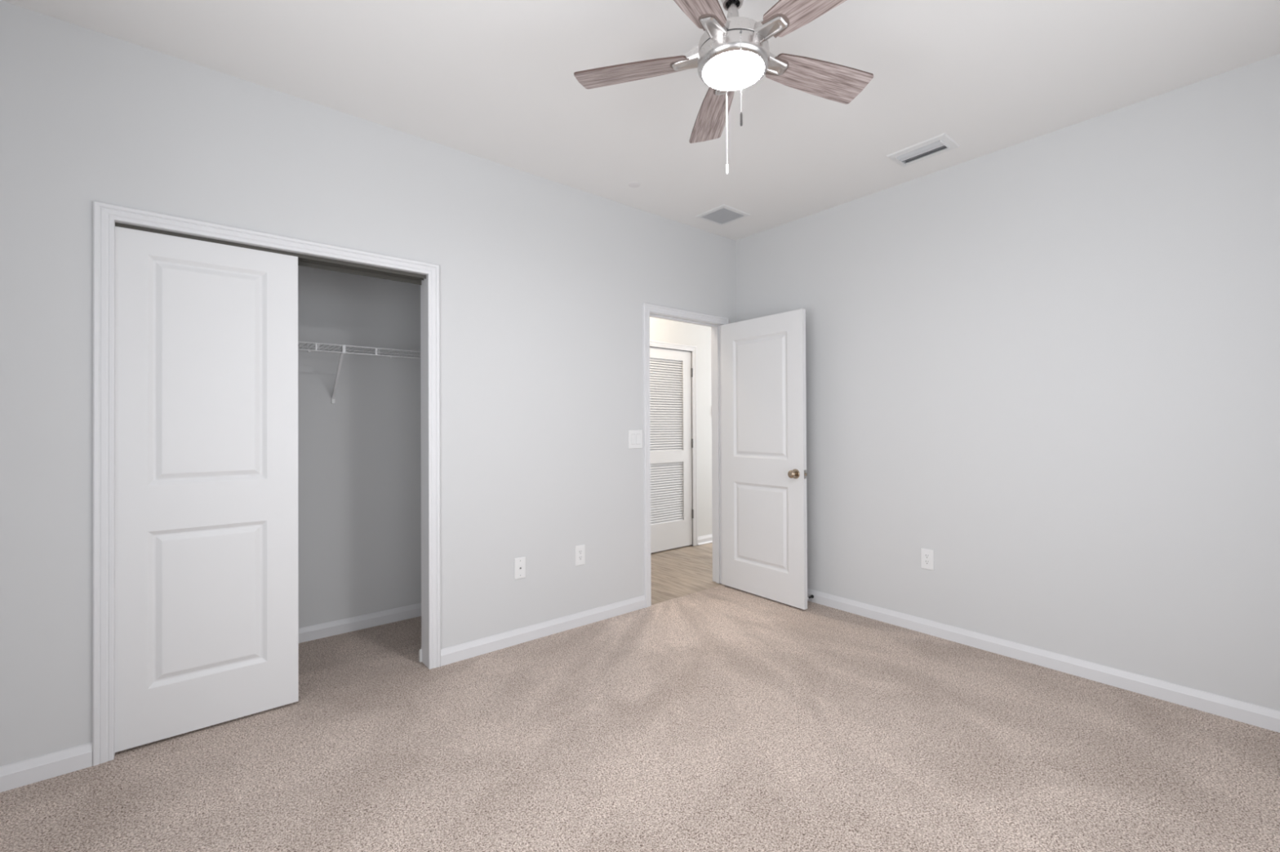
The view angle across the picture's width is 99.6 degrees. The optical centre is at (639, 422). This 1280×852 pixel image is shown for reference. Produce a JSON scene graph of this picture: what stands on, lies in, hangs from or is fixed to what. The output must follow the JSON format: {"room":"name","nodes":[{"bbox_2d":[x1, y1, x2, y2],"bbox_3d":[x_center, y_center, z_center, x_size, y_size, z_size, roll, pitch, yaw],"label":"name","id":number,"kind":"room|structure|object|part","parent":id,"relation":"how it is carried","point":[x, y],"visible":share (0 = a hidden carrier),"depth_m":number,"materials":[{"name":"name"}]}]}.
{"room":"empty bedroom","nodes":[
{"label":"empty bedroom","id":0,"kind":"room"},
{"bbox_2d":[297,265,421,628],"bbox_3d":[-2.124,-0.093,3.107,2.070,2.740,0.102,0,0,-40],"label":"wall","id":1,"kind":"structure","parent":0,"point":[359,455],"depth_m":3.35,"materials":[{"name":"white paint"}]},
{"bbox_2d":[297,341,420,404],"bbox_3d":[-1.985,-0.275,2.956,1.838,0.318,0.311,0,0,-40],"label":"wire shelf","id":2,"kind":"object","parent":1,"relation":"attached to","point":[343,349],"visible":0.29,"depth_m":3.14,"materials":[{"name":"white metal"}]},
{"bbox_2d":[298,603,421,643],"bbox_3d":[-1.846,1.232,2.788,1.850,0.083,0.723,0,0,-40],"label":"baseboard","id":3,"kind":"structure","parent":1,"relation":"attached to","point":[326,629],"depth_m":3.33,"materials":[{"name":"white paint"}]},
{"bbox_2d":[0,0,736,766],"bbox_3d":[0.130,-0.099,3.899,6.790,2.740,0.115,0,0,-40],"label":"wall","id":4,"kind":"structure","parent":0,"point":[544,284],"depth_m":2.56,"materials":[{"name":"white paint"}]},
{"bbox_2d":[114,226,298,752],"bbox_3d":[-1.789,0.253,2.274,0.598,2.012,0.033,0,0,-40],"label":"door","id":5,"kind":"structure","parent":4,"relation":"in","point":[206,596],"depth_m":2.24,"materials":[{"name":"white paint"}]},
{"bbox_2d":[92,200,440,766],"bbox_3d":[-1.581,0.222,2.470,1.284,2.098,0.142,0,0,-40],"label":"trim","id":6,"kind":"structure","parent":4,"relation":"attached to","point":[106,216],"depth_m":2.20,"materials":[{"name":"white paint"}]},
{"bbox_2d":[0,595,645,792],"bbox_3d":[-0.781,1.229,3.045,4.056,0.083,0.014,0,0,-40],"label":"baseboard","id":7,"kind":"structure","parent":4,"relation":"attached to","point":[20,774],"depth_m":2.90,"materials":[{"name":"white paint"}]},
{"bbox_2d":[514,556,525,579],"bbox_3d":[-0.691,0.839,3.124,0.070,0.120,0.013,0,0,-40],"label":"plate","id":8,"kind":"object","parent":4,"relation":"attached to","point":[520,562],"visible":1,"depth_m":3.12,"materials":[{"name":"white plastic"}]},
{"bbox_2d":[575,544,585,565],"bbox_3d":[-0.374,0.829,3.391,0.072,0.125,0.008,0,0,-40],"label":"power outlet","id":9,"kind":"object","parent":4,"relation":"attached to","point":[580,549],"visible":1,"depth_m":3.39,"materials":[{"name":"white plastic"}]},
{"bbox_2d":[577,549,582,560],"bbox_3d":[-0.373,0.829,3.389,0.033,0.066,0.003,0,0,-40],"label":"receptacle","id":10,"kind":"object","parent":9,"relation":"attached to","point":[580,551],"depth_m":3.39,"materials":[{"name":"grey plastic"}]},
{"bbox_2d":[628,430,642,448],"bbox_3d":[-0.029,0.112,3.684,0.122,0.125,0.010,0,0,-40],"label":"light switch","id":11,"kind":"object","parent":4,"relation":"attached to","point":[635,437],"visible":1,"depth_m":3.68,"materials":[{"name":"white plastic"}]},
{"bbox_2d":[642,302,728,607],"bbox_3d":[0.325,0.220,4.058,0.883,2.102,0.148,0,0,-40],"label":"trim","id":12,"kind":"structure","parent":4,"relation":"attached to","point":[715,322],"depth_m":4.11,"materials":[{"name":"white paint"}]},
{"bbox_3d":[0.283,0.221,4.108,0.883,2.102,0.016,0,0,-40],"label":"hall casing","id":13,"kind":"part","parent":12,"relation":"part of","materials":[{"name":"white paint"}]},
{"bbox_2d":[720,308,807,609],"bbox_3d":[0.879,0.246,3.937,0.159,2.018,0.772,0,0,-38],"label":"door","id":14,"kind":"structure","parent":4,"relation":"in","point":[763,406],"depth_m":3.88,"materials":[{"name":"white paint"}]},
{"bbox_3d":[1.030,0.348,3.656,0.054,0.052,0.052,0,0,-38],"label":"knob","id":15,"kind":"part","parent":14,"relation":"part of","materials":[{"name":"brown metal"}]},
{"bbox_2d":[0,542,1279,851],"bbox_3d":[0.901,1.287,3.066,6.670,0.050,4.710,0,0,-40],"label":"floor","id":16,"kind":"structure","parent":0,"point":[722,718],"depth_m":2.04,"materials":[{"name":"carpet"}]},
{"bbox_2d":[0,0,1279,240],"bbox_3d":[0.907,-1.529,2.957,7.000,0.100,4.950,0,0,-40],"label":"ceiling","id":17,"kind":"structure","parent":0,"point":[495,81],"depth_m":2.28,"materials":[{"name":"white paint"}]},
{"bbox_2d":[628,182,639,187],"bbox_3d":[-0.035,-1.471,3.349,0.074,0.002,0.074,0,0,-40],"label":"sprinkler cover","id":18,"kind":"object","parent":17,"relation":"attached to","point":[633,184],"visible":1,"depth_m":3.34,"materials":[{"name":"white paint"}]},
{"bbox_2d":[694,204,751,226],"bbox_3d":[0.588,-1.468,3.845,0.290,0.008,0.276,0,0,-40],"label":"ceiling vent","id":19,"kind":"object","parent":17,"relation":"in","point":[722,215],"visible":1,"depth_m":3.83,"materials":[{"name":"white metal"}]},
{"bbox_2d":[573,0,873,174],"bbox_3d":[0.323,-1.170,1.725,1.039,0.626,0.996,0,0,-40],"label":"ceiling fan","id":20,"kind":"object","parent":17,"relation":"hanging from","point":[732,54],"visible":1,"depth_m":1.77,"materials":[{"name":"brown wood"}]},
{"bbox_3d":[-0.028,-1.191,1.838,0.384,0.006,0.134,0,12,15],"label":"blade","id":21,"kind":"part","parent":20,"relation":"part of","materials":[{"name":"brown wood"}]},
{"bbox_3d":[0.117,-1.194,1.466,0.134,0.006,0.384,14,7,32],"label":"blade","id":22,"kind":"part","parent":20,"relation":"part of","materials":[{"name":"brown wood"}]},
{"bbox_3d":[0.282,-1.191,2.091,0.134,0.006,0.384,-12,0,-3],"label":"blade","id":23,"kind":"part","parent":20,"relation":"part of","materials":[{"name":"brown wood"}]},
{"bbox_3d":[0.300,-1.036,1.866,0.003,0.287,0.002,0,0,-40],"label":"pull chain","id":24,"kind":"part","parent":20,"relation":"part of","materials":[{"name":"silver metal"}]},
{"bbox_3d":[0.305,-1.059,1.636,0.003,0.241,0.002,0,0,-40],"label":"pull chain","id":25,"kind":"part","parent":20,"relation":"part of","materials":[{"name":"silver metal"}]},
{"bbox_3d":[0.516,-1.196,1.488,0.134,0.006,0.384,15,-10,-38],"label":"blade","id":26,"kind":"part","parent":20,"relation":"part of","materials":[{"name":"brown wood"}]},
{"bbox_3d":[0.618,-1.194,1.875,0.384,0.006,0.134,0,-12,-21],"label":"blade","id":27,"kind":"part","parent":20,"relation":"part of","materials":[{"name":"brown wood"}]},
{"bbox_2d":[886,133,959,167],"bbox_3d":[1.539,-1.473,2.950,0.204,0.018,0.304,0,0,-40],"label":"ceiling vent","id":28,"kind":"object","parent":17,"relation":"in","point":[942,143],"visible":1,"depth_m":2.93,"materials":[{"name":"white metal"}]},
{"bbox_3d":[1.506,-1.472,2.922,0.023,0.016,0.228,0,0,-40],"label":"louver blade","id":29,"kind":"part","parent":28,"relation":"part of","materials":[{"name":"grey paint"}]},
{"bbox_3d":[1.528,-1.472,2.941,0.023,0.016,0.228,0,0,-40],"label":"louver blade","id":30,"kind":"part","parent":28,"relation":"part of","materials":[{"name":"grey paint"}]},
{"bbox_3d":[1.555,-1.472,2.963,0.023,0.016,0.228,0,0,-40],"label":"louver blade","id":31,"kind":"part","parent":28,"relation":"part of","materials":[{"name":"grey paint"}]},
{"bbox_3d":[1.576,-1.472,2.980,0.023,0.016,0.228,0,0,-40],"label":"louver blade","id":32,"kind":"part","parent":28,"relation":"part of","materials":[{"name":"grey paint"}]},
{"bbox_2d":[649,316,712,546],"bbox_3d":[0.236,-0.090,5.486,4.600,2.740,0.160,0,0,-40],"label":"wall","id":33,"kind":"structure","parent":0,"point":[665,331],"depth_m":5.72,"materials":[{"name":"white paint"}]},
{"bbox_2d":[649,346,693,553],"bbox_3d":[0.277,0.266,5.431,0.689,2.006,0.052,0,0,-40],"label":"door","id":34,"kind":"structure","parent":33,"relation":"in","point":[671,371],"depth_m":5.46,"materials":[{"name":"white paint"}]},
{"bbox_3d":[0.258,-0.176,5.435,0.454,0.922,0.027,0,0,-40],"label":"louver panel","id":35,"kind":"part","parent":34,"relation":"part of","materials":[{"name":"white paint"}]},
{"bbox_3d":[0.262,0.701,5.429,0.454,0.601,0.027,0,0,-40],"label":"louver panel","id":36,"kind":"part","parent":34,"relation":"part of","materials":[{"name":"white paint"}]},
{"bbox_2d":[649,340,697,546],"bbox_3d":[0.249,0.240,5.456,0.797,2.080,0.136,0,0,-40],"label":"trim","id":37,"kind":"structure","parent":33,"relation":"attached to","point":[657,344],"depth_m":5.63,"materials":[{"name":"white paint"}]},
{"bbox_2d":[697,533,712,545],"bbox_3d":[0.302,1.237,5.406,4.600,0.083,0.026,0,0,-40],"label":"baseboard","id":38,"kind":"structure","parent":33,"relation":"attached to","point":[708,539],"depth_m":5.72,"materials":[{"name":"white paint"}]},
{"bbox_2d":[735,53,1279,711],"bbox_3d":[1.954,-0.114,3.039,0.115,2.740,3.540,0,0,-40],"label":"wall","id":39,"kind":"structure","parent":0,"point":[1046,366],"depth_m":2.71,"materials":[{"name":"white paint"}]},
{"bbox_2d":[920,548,933,570],"bbox_3d":[1.714,0.815,3.231,0.008,0.120,0.072,0,0,-40],"label":"power outlet","id":40,"kind":"object","parent":39,"relation":"attached to","point":[926,555],"visible":1,"depth_m":3.23,"materials":[{"name":"white plastic"}]},
{"bbox_2d":[924,553,929,565],"bbox_3d":[1.713,0.815,3.229,0.003,0.066,0.033,0,0,-40],"label":"receptacle","id":41,"kind":"object","parent":40,"relation":"attached to","point":[926,556],"depth_m":3.23,"materials":[{"name":"grey plastic"}]},
{"bbox_2d":[807,588,1279,733],"bbox_3d":[1.873,1.215,3.036,0.014,0.083,3.420,0,0,-40],"label":"baseboard","id":42,"kind":"structure","parent":39,"relation":"attached to","point":[1252,714],"depth_m":2.68,"materials":[{"name":"white paint"}]}
]}

